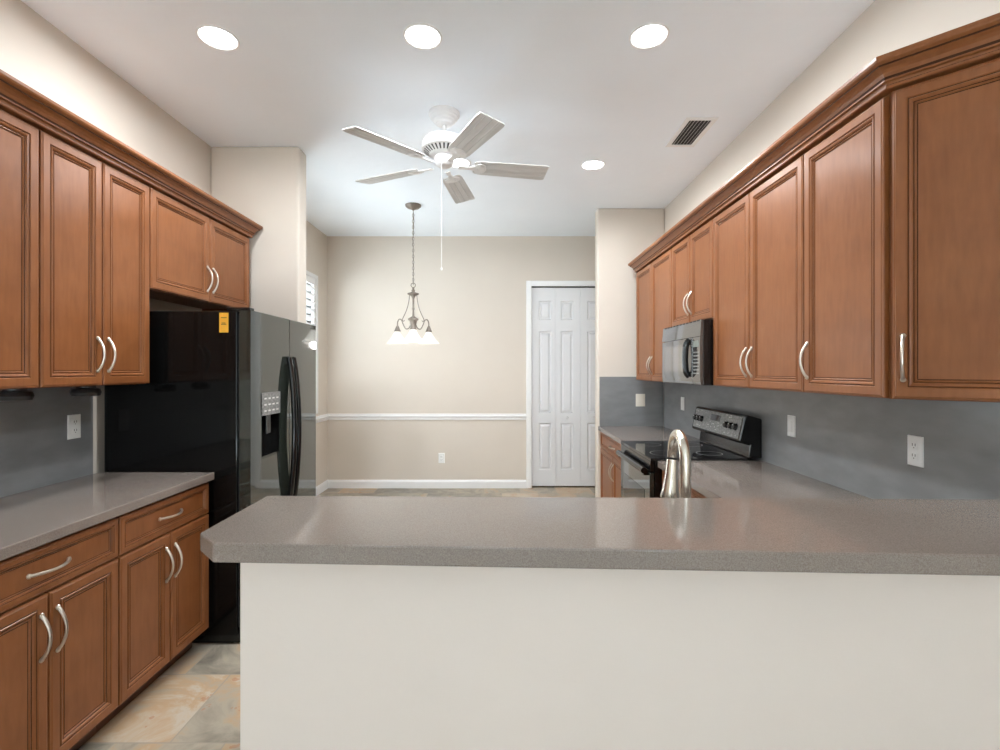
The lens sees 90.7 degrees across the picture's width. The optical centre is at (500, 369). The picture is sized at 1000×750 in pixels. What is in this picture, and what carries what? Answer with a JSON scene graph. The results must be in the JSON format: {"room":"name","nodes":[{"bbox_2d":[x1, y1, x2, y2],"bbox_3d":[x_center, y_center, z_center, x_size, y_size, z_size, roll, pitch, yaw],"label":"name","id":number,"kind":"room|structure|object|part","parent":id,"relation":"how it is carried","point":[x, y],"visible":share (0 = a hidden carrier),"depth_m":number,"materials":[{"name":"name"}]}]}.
{"room":"kitchen","nodes":[
{"label":"kitchen","id":0,"kind":"room"},
{"bbox_2d":[0,0,326,486],"bbox_3d":[-2.165,-0.095,-0.006,0.120,3.050,11.987,0,0,0],"label":"wall","id":1,"kind":"structure","parent":0,"point":[33,51],"depth_m":2.65,"materials":[{"name":"beige paint"}]},
{"bbox_2d":[0,109,38,389],"bbox_3d":[-1.921,-0.433,1.602,0.364,1.006,0.604,0,0,0],"label":"upper cabinet","id":2,"kind":"object","parent":1,"relation":"attached to","point":[19,140],"visible":1,"depth_m":1.83,"materials":[{"name":"brown wood"}]},
{"bbox_2d":[0,388,34,400],"bbox_3d":[-1.930,0.087,1.962,0.116,0.070,0.116,0,0,0],"label":"puck light","id":3,"kind":"object","parent":2,"relation":"attached to","point":[5,394],"visible":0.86,"depth_m":1.93,"materials":[{"name":"brown metal"}]},
{"bbox_2d":[0,69,262,237],"bbox_3d":[-1.909,-0.985,2.397,0.389,0.097,2.315,0,0,0],"label":"crown molding","id":4,"kind":"structure","parent":2,"relation":"attached to","point":[17,98],"depth_m":2.19,"materials":[{"name":"brown wood"}]},
{"bbox_2d":[0,387,92,497],"bbox_3d":[-2.095,0.316,1.930,0.019,0.489,1.190,0,0,0],"label":"backsplash","id":5,"kind":"structure","parent":1,"relation":"attached to","point":[36,451],"depth_m":2.25,"materials":[{"name":"grey laminate"}]},
{"bbox_2d":[67,414,80,439],"bbox_3d":[-2.080,0.276,2.410,0.009,0.117,0.072,0,0,0],"label":"outlet","id":6,"kind":"object","parent":5,"relation":"attached to","point":[73,421],"visible":1,"depth_m":2.40,"materials":[{"name":"white plastic"}]},
{"bbox_2d":[72,419,77,425],"bbox_3d":[-2.078,0.256,2.410,0.004,0.029,0.034,0,0,0],"label":"socket","id":7,"kind":"object","parent":6,"relation":"attached to","point":[74,421],"depth_m":2.41,"materials":[{"name":"grey plastic"}]},
{"bbox_2d":[72,427,77,433],"bbox_3d":[-2.078,0.296,2.410,0.004,0.029,0.034,0,0,0],"label":"socket","id":8,"kind":"object","parent":6,"relation":"attached to","point":[74,429],"depth_m":2.41,"materials":[{"name":"grey plastic"}]},
{"bbox_2d":[35,127,148,387],"bbox_3d":[-1.921,-0.433,2.204,0.364,1.006,0.596,0,0,0],"label":"upper cabinet","id":9,"kind":"object","parent":1,"relation":"attached to","point":[94,216],"visible":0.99,"depth_m":2.14,"materials":[{"name":"brown wood"}]},
{"bbox_3d":[-1.786,-0.430,2.055,0.021,0.994,0.293,0,0,0],"label":"door","id":10,"kind":"part","parent":9,"relation":"part of","materials":[{"name":"brown wood"}]},
{"bbox_2d":[69,386,101,396],"bbox_3d":[-1.930,0.087,2.297,0.116,0.070,0.116,0,0,0],"label":"puck light","id":11,"kind":"object","parent":9,"relation":"attached to","point":[80,391],"visible":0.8,"depth_m":2.26,"materials":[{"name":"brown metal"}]},
{"bbox_3d":[-1.759,-0.068,2.174,0.040,0.161,0.017,0,0,0],"label":"pull handle","id":12,"kind":"part","parent":9,"relation":"part of","materials":[{"name":"silver metal"}]},
{"bbox_3d":[-1.759,-0.068,2.234,0.040,0.161,0.017,0,0,0],"label":"pull handle","id":13,"kind":"part","parent":9,"relation":"part of","materials":[{"name":"silver metal"}]},
{"bbox_3d":[-1.786,-0.430,2.353,0.021,0.994,0.293,0,0,0],"label":"door","id":14,"kind":"part","parent":9,"relation":"part of","materials":[{"name":"brown wood"}]},
{"bbox_2d":[149,187,248,311],"bbox_3d":[-1.921,-0.674,2.998,0.364,0.524,0.989,0,0,0],"label":"upper cabinet","id":15,"kind":"object","parent":1,"relation":"attached to","point":[197,261],"visible":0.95,"depth_m":2.89,"materials":[{"name":"brown wood"}]},
{"bbox_3d":[-1.786,-0.671,2.760,0.021,0.512,0.507,0,0,0],"label":"door","id":16,"kind":"part","parent":15,"relation":"part of","materials":[{"name":"brown wood"}]},
{"bbox_3d":[-1.759,-0.550,2.986,0.040,0.161,0.017,0,0,0],"label":"pull handle","id":17,"kind":"part","parent":15,"relation":"part of","materials":[{"name":"silver metal"}]},
{"bbox_3d":[-1.759,-0.550,3.046,0.040,0.161,0.017,0,0,0],"label":"pull handle","id":18,"kind":"part","parent":15,"relation":"part of","materials":[{"name":"silver metal"}]},
{"bbox_3d":[-1.786,-0.671,3.255,0.021,0.512,0.472,0,0,0],"label":"door","id":19,"kind":"part","parent":15,"relation":"part of","materials":[{"name":"brown wood"}]},
{"bbox_2d":[306,270,317,413],"bbox_3d":[-2.154,-0.290,4.805,0.142,1.570,1.700,0,0,0],"label":"window","id":20,"kind":"structure","parent":1,"relation":"in","point":[312,279],"depth_m":5.56,"materials":[{"name":"white paint"}]},
{"bbox_2d":[306,275,315,325],"bbox_3d":[-2.120,-0.290,5.207,0.074,1.480,0.799,0,0,0],"label":"shutter","id":21,"kind":"object","parent":20,"relation":"attached to","point":[311,279],"depth_m":5.51,"materials":[{"name":"white"}]},
{"bbox_2d":[211,147,305,322],"bbox_3d":[-1.783,-0.095,3.647,0.644,3.050,0.147,0,0,0],"label":"wall","id":22,"kind":"structure","parent":0,"point":[266,185],"depth_m":3.57,"materials":[{"name":"beige paint"}]},
{"bbox_2d":[78,486,594,749],"bbox_3d":[-0.233,1.480,3.554,3.985,0.100,5.107,0,0,0],"label":"floor","id":23,"kind":"structure","parent":0,"point":[194,704],"depth_m":2.15,"materials":[{"name":"tile"}]},
{"bbox_2d":[0,517,117,749],"bbox_3d":[-1.785,0.999,1.645,0.636,0.862,0.604,0,0,0],"label":"base cabinet","id":24,"kind":"object","parent":23,"relation":"on","point":[59,597],"visible":1,"depth_m":1.69,"materials":[{"name":"brown wood"}]},
{"bbox_3d":[-1.514,1.034,1.494,0.021,0.585,0.297,0,0,0],"label":"door","id":25,"kind":"part","parent":24,"relation":"part of","materials":[{"name":"brown wood"}]},
{"bbox_3d":[-1.487,0.876,1.615,0.040,0.161,0.017,0,0,0],"label":"pull handle","id":26,"kind":"part","parent":24,"relation":"part of","materials":[{"name":"silver metal"}]},
{"bbox_3d":[-1.487,0.657,1.645,0.040,0.017,0.161,0,0,0],"label":"pull handle","id":27,"kind":"part","parent":24,"relation":"part of","materials":[{"name":"silver metal"}]},
{"bbox_3d":[-1.514,0.657,1.645,0.021,0.155,0.599,0,0,0],"label":"drawer","id":28,"kind":"part","parent":24,"relation":"part of","materials":[{"name":"brown wood"}]},
{"bbox_3d":[-1.487,0.876,1.675,0.040,0.161,0.017,0,0,0],"label":"pull handle","id":29,"kind":"part","parent":24,"relation":"part of","materials":[{"name":"silver metal"}]},
{"bbox_3d":[-1.514,1.034,1.796,0.021,0.585,0.297,0,0,0],"label":"door","id":30,"kind":"part","parent":24,"relation":"part of","materials":[{"name":"brown wood"}]},
{"bbox_2d":[0,472,213,560],"bbox_3d":[-1.784,0.549,1.948,0.598,0.038,1.227,0,0,0],"label":"countertop","id":31,"kind":"structure","parent":24,"relation":"on","point":[30,519],"depth_m":1.98,"materials":[{"name":"beige stone"}]},
{"bbox_2d":[97,483,208,731],"bbox_3d":[-1.785,0.999,2.249,0.636,0.862,0.600,0,0,0],"label":"base cabinet","id":32,"kind":"object","parent":23,"relation":"on","point":[163,571],"visible":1,"depth_m":2.19,"materials":[{"name":"brown wood"}]},
{"bbox_3d":[-1.514,1.034,2.099,0.021,0.585,0.295,0,0,0],"label":"door","id":33,"kind":"part","parent":32,"relation":"part of","materials":[{"name":"brown wood"}]},
{"bbox_3d":[-1.514,0.657,2.249,0.021,0.155,0.595,0,0,0],"label":"drawer","id":34,"kind":"part","parent":32,"relation":"part of","materials":[{"name":"brown wood"}]},
{"bbox_3d":[-1.487,0.876,2.219,0.040,0.161,0.017,0,0,0],"label":"pull handle","id":35,"kind":"part","parent":32,"relation":"part of","materials":[{"name":"silver metal"}]},
{"bbox_3d":[-1.487,0.657,2.249,0.040,0.017,0.161,0,0,0],"label":"pull handle","id":36,"kind":"part","parent":32,"relation":"part of","materials":[{"name":"silver metal"}]},
{"bbox_3d":[-1.487,0.876,2.279,0.040,0.161,0.017,0,0,0],"label":"pull handle","id":37,"kind":"part","parent":32,"relation":"part of","materials":[{"name":"silver metal"}]},
{"bbox_3d":[-1.514,1.034,2.399,0.021,0.585,0.295,0,0,0],"label":"door","id":38,"kind":"part","parent":32,"relation":"part of","materials":[{"name":"brown wood"}]},
{"bbox_2d":[105,307,315,642],"bbox_3d":[-1.653,0.551,3.023,0.825,1.757,0.910,0,0,0],"label":"refrigerator","id":39,"kind":"object","parent":23,"relation":"on","point":[230,394],"visible":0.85,"depth_m":2.57,"materials":[{"name":"black metal"}]},
{"bbox_3d":[-1.676,1.393,3.023,0.648,0.075,0.889,0,0,0],"label":"kick plate","id":40,"kind":"part","parent":39,"relation":"part of","materials":[{"name":"black plastic"}]},
{"bbox_3d":[-1.331,0.519,2.802,0.058,1.661,0.466,0,0,0],"label":"freezer door","id":41,"kind":"part","parent":39,"relation":"part of","materials":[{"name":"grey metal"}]},
{"bbox_3d":[-1.315,0.188,2.795,0.035,0.125,0.220,0,0,0],"label":"dispenser panel","id":42,"kind":"part","parent":39,"relation":"part of","materials":[{"name":"white"}]},
{"bbox_3d":[-1.273,0.369,3.004,0.066,0.902,0.030,0,0,0],"label":"door handle","id":43,"kind":"part","parent":39,"relation":"part of","materials":[{"name":"black ceramic"}]},
{"bbox_3d":[-1.273,0.369,3.072,0.066,0.902,0.030,0,0,0],"label":"door handle","id":44,"kind":"part","parent":39,"relation":"part of","materials":[{"name":"black ceramic"}]},
{"bbox_3d":[-1.331,0.519,3.260,0.058,1.661,0.437,0,0,0],"label":"fridge door","id":45,"kind":"part","parent":39,"relation":"part of","materials":[{"name":"metal"}]},
{"bbox_2d":[600,432,620,497],"bbox_3d":[1.286,1.015,4.385,0.660,0.830,1.106,0,0,0],"label":"base cabinet","id":46,"kind":"object","parent":23,"relation":"on","point":[610,463],"visible":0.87,"depth_m":4.52,"materials":[{"name":"brown wood"}]},
{"bbox_3d":[1.002,1.050,4.662,0.021,0.553,0.548,0,0,0],"label":"door","id":47,"kind":"part","parent":46,"relation":"part of","materials":[{"name":"brown wood"}]},
{"bbox_3d":[1.002,0.690,4.385,0.021,0.155,1.101,0,0,0],"label":"drawer","id":48,"kind":"part","parent":46,"relation":"part of","materials":[{"name":"brown wood"}]},
{"bbox_3d":[1.002,1.050,4.109,0.021,0.553,0.548,0,0,0],"label":"door","id":49,"kind":"part","parent":46,"relation":"part of","materials":[{"name":"brown wood"}]},
{"bbox_2d":[598,426,704,443],"bbox_3d":[1.294,0.581,4.384,0.648,0.038,1.108,0,0,0],"label":"countertop","id":50,"kind":"structure","parent":46,"relation":"on","point":[618,433],"depth_m":4.37,"materials":[{"name":"beige stone"}]},
{"bbox_2d":[662,470,706,497],"bbox_3d":[1.286,1.015,2.637,0.660,0.830,0.830,0,0,0],"label":"base cabinet","id":51,"kind":"object","parent":23,"relation":"on","point":[694,494],"visible":0.02,"depth_m":2.56,"materials":[{"name":"brown wood"}]},
{"bbox_2d":[616,406,761,497],"bbox_3d":[1.246,0.855,3.444,0.741,1.150,0.768,0,0,0],"label":"range","id":52,"kind":"object","parent":23,"relation":"on","point":[727,436],"visible":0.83,"depth_m":3.28,"materials":[{"name":"black metal"}]},
{"bbox_3d":[0.901,0.636,3.438,0.050,0.052,0.689,0,0,0],"label":"oven handle","id":53,"kind":"part","parent":52,"relation":"part of","materials":[{"name":"black metal"}]},
{"bbox_3d":[0.940,0.907,3.444,0.030,0.535,0.744,0,0,0],"label":"oven door","id":54,"kind":"part","parent":52,"relation":"part of","materials":[{"name":"silver metal"}]},
{"bbox_3d":[0.942,0.599,3.444,0.027,0.062,0.748,0,0,0],"label":"trim","id":55,"kind":"part","parent":52,"relation":"part of","materials":[{"name":"metal"}]},
{"bbox_2d":[621,441,747,460],"bbox_3d":[1.229,0.557,3.444,0.602,0.019,0.762,0,0,0],"label":"cooktop","id":56,"kind":"object","parent":52,"relation":"in","point":[645,450],"depth_m":3.32,"materials":[{"name":"black glass"}]},
{"bbox_3d":[1.494,0.362,3.445,0.035,0.138,0.721,0,0,0],"label":"control panel","id":57,"kind":"part","parent":52,"relation":"part of","materials":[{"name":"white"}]},
{"bbox_3d":[1.483,0.362,3.139,0.029,0.047,0.047,0,0,0],"label":"knob","id":58,"kind":"part","parent":52,"relation":"part of","materials":[{"name":"black plastic"}]},
{"bbox_3d":[0.195,1.015,1.728,1.580,0.830,0.657,0,0,0],"label":"base cabinet","id":59,"kind":"object","parent":23,"relation":"on","visible":0},
{"bbox_2d":[658,461,870,498],"bbox_3d":[0.509,0.581,2.194,2.218,0.038,1.728,0,0,0],"label":"countertop","id":60,"kind":"structure","parent":59,"relation":"on","point":[712,479],"depth_m":2.45,"materials":[{"name":"beige stone"}]},
{"bbox_2d":[660,429,690,497],"bbox_3d":[0.580,0.376,1.580,0.101,0.371,0.221,0,0,0],"label":"faucet","id":61,"kind":"object","parent":60,"relation":"on","point":[678,440],"visible":0.58,"depth_m":1.61,"materials":[{"name":"silver metal"}]},
{"bbox_2d":[21,0,874,235],"bbox_3d":[-0.233,-1.670,-0.006,3.985,0.100,12.227,0,0,0],"label":"ceiling","id":62,"kind":"structure","parent":0,"point":[568,86],"depth_m":2.80,"materials":[{"name":"white paint"}]},
{"bbox_2d":[196,24,239,50],"bbox_3d":[-1.380,-1.617,2.410,0.188,0.006,0.188,0,0,0],"label":"recessed light","id":63,"kind":"object","parent":62,"relation":"in","point":[216,37],"visible":1,"depth_m":2.40,"materials":[{"name":"white paint"}]},
{"bbox_2d":[387,202,438,343],"bbox_3d":[-0.877,-0.943,4.820,0.516,1.354,0.502,0,0,0],"label":"chandelier","id":64,"kind":"object","parent":62,"relation":"hanging from","point":[397,338],"visible":1,"depth_m":4.85,"materials":[{"name":"white glass"}]},
{"bbox_3d":[-1.029,-0.327,4.911,0.212,0.121,0.212,0,0,0],"label":"lamp shade","id":65,"kind":"part","parent":64,"relation":"part of","materials":[{"name":"white glass"}]},
{"bbox_3d":[-0.958,-0.571,4.885,0.164,0.344,0.012,0,0,20],"label":"arm","id":66,"kind":"part","parent":64,"relation":"part of","materials":[{"name":"grey metal"}]},
{"bbox_3d":[-0.862,-0.617,4.850,0.112,0.483,0.112,0,0,0],"label":"stem","id":67,"kind":"part","parent":64,"relation":"part of","materials":[{"name":"grey metal"}]},
{"bbox_3d":[-0.862,-1.200,4.850,0.017,0.740,0.017,0,0,45],"label":"chain","id":68,"kind":"part","parent":64,"relation":"part of","materials":[{"name":"grey metal"}]},
{"bbox_3d":[-0.831,-0.327,4.675,0.212,0.121,0.212,0,0,0],"label":"lamp shade","id":69,"kind":"part","parent":64,"relation":"part of","materials":[{"name":"white glass"}]},
{"bbox_3d":[-0.784,-0.571,4.916,0.164,0.344,0.012,0,0,-40],"label":"arm","id":70,"kind":"part","parent":64,"relation":"part of","materials":[{"name":"grey metal"}]},
{"bbox_3d":[-0.726,-0.327,4.964,0.212,0.121,0.212,0,0,0],"label":"lamp shade","id":71,"kind":"part","parent":64,"relation":"part of","materials":[{"name":"white glass"}]},
{"bbox_2d":[403,23,441,49],"bbox_3d":[-0.380,-1.617,2.400,0.188,0.006,0.188,0,0,0],"label":"recessed light","id":72,"kind":"object","parent":62,"relation":"in","point":[422,36],"visible":1,"depth_m":2.39,"materials":[{"name":"white glass"}]},
{"bbox_2d":[342,105,548,269],"bbox_3d":[-0.339,-1.120,3.141,1.294,1.000,1.284,0,0,0],"label":"ceiling fan","id":73,"kind":"object","parent":62,"relation":"hanging from","point":[443,146],"visible":1,"depth_m":3.05,"materials":[{"name":"white ceramic"}]},
{"bbox_3d":[-0.651,-1.290,2.807,0.154,0.006,0.480,16,11,42],"label":"blade","id":74,"kind":"part","parent":73,"relation":"part of","materials":[{"name":"grey wood"}]},
{"bbox_3d":[-0.742,-1.290,3.298,0.480,0.006,0.154,0,12,25],"label":"blade","id":75,"kind":"part","parent":73,"relation":"part of","materials":[{"name":"grey wood"}]},
{"bbox_3d":[-0.370,-0.955,3.070,0.011,0.670,0.011,0,0,-22],"label":"pull chain","id":76,"kind":"part","parent":73,"relation":"part of","materials":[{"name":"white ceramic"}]},
{"bbox_3d":[-0.302,-1.290,3.536,0.154,0.006,0.480,-12,-1,7],"label":"blade","id":77,"kind":"part","parent":73,"relation":"part of","materials":[{"name":"grey wood"}]},
{"bbox_3d":[-0.155,-1.290,2.741,0.154,0.006,0.480,13,-6,-28],"label":"blade","id":78,"kind":"part","parent":73,"relation":"part of","materials":[{"name":"grey wood"}]},
{"bbox_3d":[0.060,-1.290,3.192,0.480,0.006,0.154,0,-12,-10],"label":"blade","id":79,"kind":"part","parent":73,"relation":"part of","materials":[{"name":"grey wood"}]},
{"bbox_2d":[452,158,470,167],"bbox_3d":[-0.330,-1.617,3.860,0.188,0.006,0.188,0,0,0],"label":"recessed light","id":80,"kind":"object","parent":62,"relation":"in","point":[458,162],"visible":0.57,"depth_m":3.85,"materials":[{"name":"white glass"}]},
{"bbox_2d":[581,160,604,169],"bbox_3d":[0.726,-1.617,3.900,0.188,0.006,0.188,0,0,0],"label":"recessed light","id":81,"kind":"object","parent":62,"relation":"in","point":[591,164],"visible":1,"depth_m":3.89,"materials":[{"name":"white glass"}]},
{"bbox_2d":[629,22,668,48],"bbox_3d":[0.718,-1.617,2.396,0.188,0.006,0.188,0,0,0],"label":"recessed light","id":82,"kind":"object","parent":62,"relation":"in","point":[649,35],"visible":1,"depth_m":2.39,"materials":[{"name":"white paint"}]},
{"bbox_2d":[666,117,718,146],"bbox_3d":[1.292,-1.613,3.370,0.205,0.013,0.410,0,0,0],"label":"ceiling vent","id":83,"kind":"object","parent":62,"relation":"in","point":[692,129],"visible":1,"depth_m":3.35,"materials":[{"name":"white metal"}]},
{"bbox_2d":[327,236,594,479],"bbox_3d":[-0.233,-0.095,6.047,3.985,3.050,0.120,0,0,0],"label":"wall","id":84,"kind":"structure","parent":0,"point":[474,307],"depth_m":5.99,"materials":[{"name":"beige paint"}]},
{"bbox_2d":[316,480,525,495],"bbox_3d":[-0.900,1.380,4.854,2.410,0.100,2.267,0,0,0],"label":"baseboard","id":85,"kind":"structure","parent":84,"relation":"attached to","point":[322,487],"depth_m":5.97,"materials":[{"name":"white paint"}]},
{"bbox_2d":[316,414,525,422],"bbox_3d":[-0.900,0.567,4.854,2.410,0.076,2.267,0,0,0],"label":"trim","id":86,"kind":"structure","parent":84,"relation":"attached to","point":[321,418],"depth_m":5.97,"materials":[{"name":"white paint"}]},
{"bbox_2d":[438,453,444,462],"bbox_3d":[-0.720,1.067,5.982,0.075,0.120,0.009,0,0,0],"label":"outlet","id":87,"kind":"object","parent":84,"relation":"attached to","point":[441,456],"visible":1,"depth_m":5.98,"materials":[{"name":"white plastic"}]},
{"bbox_2d":[526,281,594,487],"bbox_3d":[0.965,0.175,6.003,1.320,2.510,0.068,0,0,0],"label":"door","id":88,"kind":"structure","parent":84,"relation":"in","point":[560,315],"depth_m":6.01,"materials":[{"name":"white paint"}]},
{"bbox_2d":[240,563,999,749],"bbox_3d":[0.511,0.918,1.208,2.263,1.024,0.147,0,0,2],"label":"wall","id":89,"kind":"structure","parent":0,"point":[333,656],"depth_m":1.14,"materials":[{"name":"beige paint"}]},
{"bbox_2d":[200,496,999,575],"bbox_3d":[0.470,0.384,1.185,2.305,0.042,0.443,0,0,1],"label":"countertop","id":90,"kind":"structure","parent":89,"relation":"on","point":[866,536],"depth_m":1.10,"materials":[{"name":"beige stone"}]},
{"bbox_2d":[595,209,663,496],"bbox_3d":[1.301,-0.095,5.000,0.678,3.050,0.120,0,0,0],"label":"wall","id":91,"kind":"structure","parent":0,"point":[621,235],"depth_m":4.94,"materials":[{"name":"beige paint"}]},
{"bbox_2d":[600,377,662,425],"bbox_3d":[1.302,0.315,4.929,0.633,0.494,0.020,0,0,0],"label":"backsplash","id":92,"kind":"structure","parent":91,"relation":"attached to","point":[618,407],"depth_m":4.92,"materials":[{"name":"grey laminate"}]},
{"bbox_2d":[636,394,644,405],"bbox_3d":[1.388,0.300,4.913,0.092,0.125,0.010,0,0,0],"label":"light switch","id":93,"kind":"object","parent":92,"relation":"attached to","point":[640,398],"visible":1,"depth_m":4.91,"materials":[{"name":"beige plastic"}]},
{"bbox_2d":[664,0,999,233],"bbox_3d":[1.700,-0.095,-0.006,0.120,3.050,11.987,0,0,0],"label":"wall","id":94,"kind":"structure","parent":0,"point":[886,26],"depth_m":2.43,"materials":[{"name":"beige paint"}]},
{"bbox_2d":[636,248,671,381],"bbox_3d":[1.451,-0.421,4.264,0.374,1.037,0.985,0,0,0],"label":"upper cabinet","id":95,"kind":"object","parent":94,"relation":"attached to","point":[654,281],"visible":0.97,"depth_m":4.24,"materials":[{"name":"brown wood"}]},
{"bbox_3d":[1.310,-0.418,4.517,0.021,1.025,0.475,0,0,0],"label":"door","id":96,"kind":"part","parent":95,"relation":"part of","materials":[{"name":"brown wood"}]},
{"bbox_3d":[1.310,-0.418,4.024,0.021,1.025,0.500,0,0,0],"label":"door","id":97,"kind":"part","parent":95,"relation":"part of","materials":[{"name":"brown wood"}]},
{"bbox_2d":[672,219,712,326],"bbox_3d":[1.451,-0.630,3.404,0.374,0.620,0.732,0,0,0],"label":"upper cabinet","id":98,"kind":"object","parent":94,"relation":"attached to","point":[692,258],"visible":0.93,"depth_m":3.35,"materials":[{"name":"brown wood"}]},
{"bbox_3d":[1.310,-0.627,3.587,0.021,0.608,0.361,0,0,0],"label":"door","id":99,"kind":"part","parent":98,"relation":"part of","materials":[{"name":"brown wood"}]},
{"bbox_3d":[1.284,-0.458,3.434,0.040,0.161,0.017,0,0,0],"label":"pull handle","id":100,"kind":"part","parent":98,"relation":"part of","materials":[{"name":"silver metal"}]},
{"bbox_2d":[662,319,712,384],"bbox_3d":[1.397,-0.109,3.404,0.442,0.408,0.717,0,0,0],"label":"microwave","id":101,"kind":"object","parent":98,"relation":"attached to","point":[687,348],"visible":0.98,"depth_m":3.20,"materials":[{"name":"silver metal"}]},
{"bbox_3d":[1.236,-0.057,3.466,0.018,0.300,0.592,0,0,0],"label":"door","id":102,"kind":"part","parent":101,"relation":"part of","materials":[{"name":"grey metal"}]},
{"bbox_3d":[1.209,-0.077,3.210,0.066,0.262,0.027,0,0,0],"label":"door handle","id":103,"kind":"part","parent":101,"relation":"part of","materials":[{"name":"black plastic"}]},
{"bbox_3d":[1.236,-0.057,3.106,0.019,0.300,0.122,0,0,0],"label":"control panel","id":104,"kind":"part","parent":101,"relation":"part of","materials":[{"name":"grey metal"}]},
{"bbox_3d":[1.284,-0.458,3.374,0.040,0.161,0.017,0,0,0],"label":"pull handle","id":105,"kind":"part","parent":98,"relation":"part of","materials":[{"name":"silver metal"}]},
{"bbox_3d":[1.310,-0.627,3.221,0.021,0.608,0.361,0,0,0],"label":"door","id":106,"kind":"part","parent":98,"relation":"part of","materials":[{"name":"brown wood"}]},
{"bbox_2d":[713,154,807,392],"bbox_3d":[1.451,-0.421,2.582,0.374,1.037,0.908,0,0,0],"label":"upper cabinet","id":107,"kind":"object","parent":94,"relation":"attached to","point":[758,241],"visible":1,"depth_m":2.48,"materials":[{"name":"brown wood"}]},
{"bbox_3d":[1.310,-0.418,2.813,0.021,1.025,0.441,0,0,0],"label":"door","id":108,"kind":"part","parent":107,"relation":"part of","materials":[{"name":"brown wood"}]},
{"bbox_3d":[1.284,-0.041,2.620,0.040,0.161,0.017,0,0,0],"label":"pull handle","id":109,"kind":"part","parent":107,"relation":"part of","materials":[{"name":"silver metal"}]},
{"bbox_3d":[1.284,-0.041,2.560,0.040,0.161,0.017,0,0,0],"label":"pull handle","id":110,"kind":"part","parent":107,"relation":"part of","materials":[{"name":"silver metal"}]},
{"bbox_3d":[1.310,-0.418,2.359,0.021,1.025,0.457,0,0,0],"label":"door","id":111,"kind":"part","parent":107,"relation":"part of","materials":[{"name":"brown wood"}]},
{"bbox_2d":[664,382,999,499],"bbox_3d":[1.629,0.345,3.009,0.019,0.494,3.818,0,0,0],"label":"backsplash","id":112,"kind":"structure","parent":94,"relation":"attached to","point":[856,444],"depth_m":2.18,"materials":[{"name":"grey laminate"}]},
{"bbox_2d":[681,397,683,409],"bbox_3d":[1.615,0.300,4.400,0.010,0.117,0.072,0,0,0],"label":"light switch","id":113,"kind":"object","parent":112,"relation":"attached to","point":[682,398],"visible":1,"depth_m":4.38,"materials":[{"name":"white plastic"}]},
{"bbox_2d":[787,415,795,436],"bbox_3d":[1.615,0.312,2.750,0.010,0.117,0.072,0,0,0],"label":"light switch","id":114,"kind":"object","parent":112,"relation":"attached to","point":[791,420],"visible":1,"depth_m":2.74,"materials":[{"name":"white plastic"}]},
{"bbox_2d":[907,435,923,467],"bbox_3d":[1.615,0.316,1.928,0.009,0.117,0.072,0,0,0],"label":"outlet","id":115,"kind":"object","parent":112,"relation":"attached to","point":[915,444],"visible":1,"depth_m":1.92,"materials":[{"name":"white plastic"}]},
{"bbox_2d":[910,441,917,449],"bbox_3d":[1.613,0.295,1.928,0.004,0.029,0.034,0,0,0],"label":"socket","id":116,"kind":"object","parent":115,"relation":"attached to","point":[913,444],"depth_m":1.93,"materials":[{"name":"grey plastic"}]},
{"bbox_2d":[910,452,917,460],"bbox_3d":[1.613,0.337,1.928,0.004,0.029,0.034,0,0,0],"label":"socket","id":117,"kind":"object","parent":115,"relation":"attached to","point":[913,455],"depth_m":1.93,"materials":[{"name":"grey plastic"}]},
{"bbox_2d":[799,93,890,398],"bbox_3d":[1.451,-0.421,1.901,0.374,1.037,0.450,0,0,0],"label":"upper cabinet","id":118,"kind":"object","parent":94,"relation":"attached to","point":[846,348],"visible":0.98,"depth_m":1.85,"materials":[{"name":"brown wood"}]},
{"bbox_3d":[1.284,-0.041,2.096,0.040,0.161,0.017,0,0,0],"label":"pull handle","id":119,"kind":"part","parent":118,"relation":"part of","materials":[{"name":"silver metal"}]},
{"bbox_2d":[891,57,999,401],"bbox_3d":[1.467,-0.421,1.506,0.338,1.037,0.321,0,0,0],"label":"upper cabinet","id":120,"kind":"object","parent":94,"relation":"attached to","point":[945,129],"visible":1,"depth_m":1.56,"materials":[{"name":"brown wood"}]},
{"bbox_2d":[628,13,999,272],"bbox_3d":[1.449,-0.988,3.047,0.420,0.097,3.542,0,0,0],"label":"crown molding","id":121,"kind":"structure","parent":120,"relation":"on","point":[977,42],"depth_m":1.79,"materials":[{"name":"brown wood"}]},
{"bbox_3d":[1.314,-0.041,1.617,0.040,0.161,0.017,0,0,-45],"label":"pull handle","id":122,"kind":"part","parent":120,"relation":"part of","materials":[{"name":"silver metal"}]}
]}

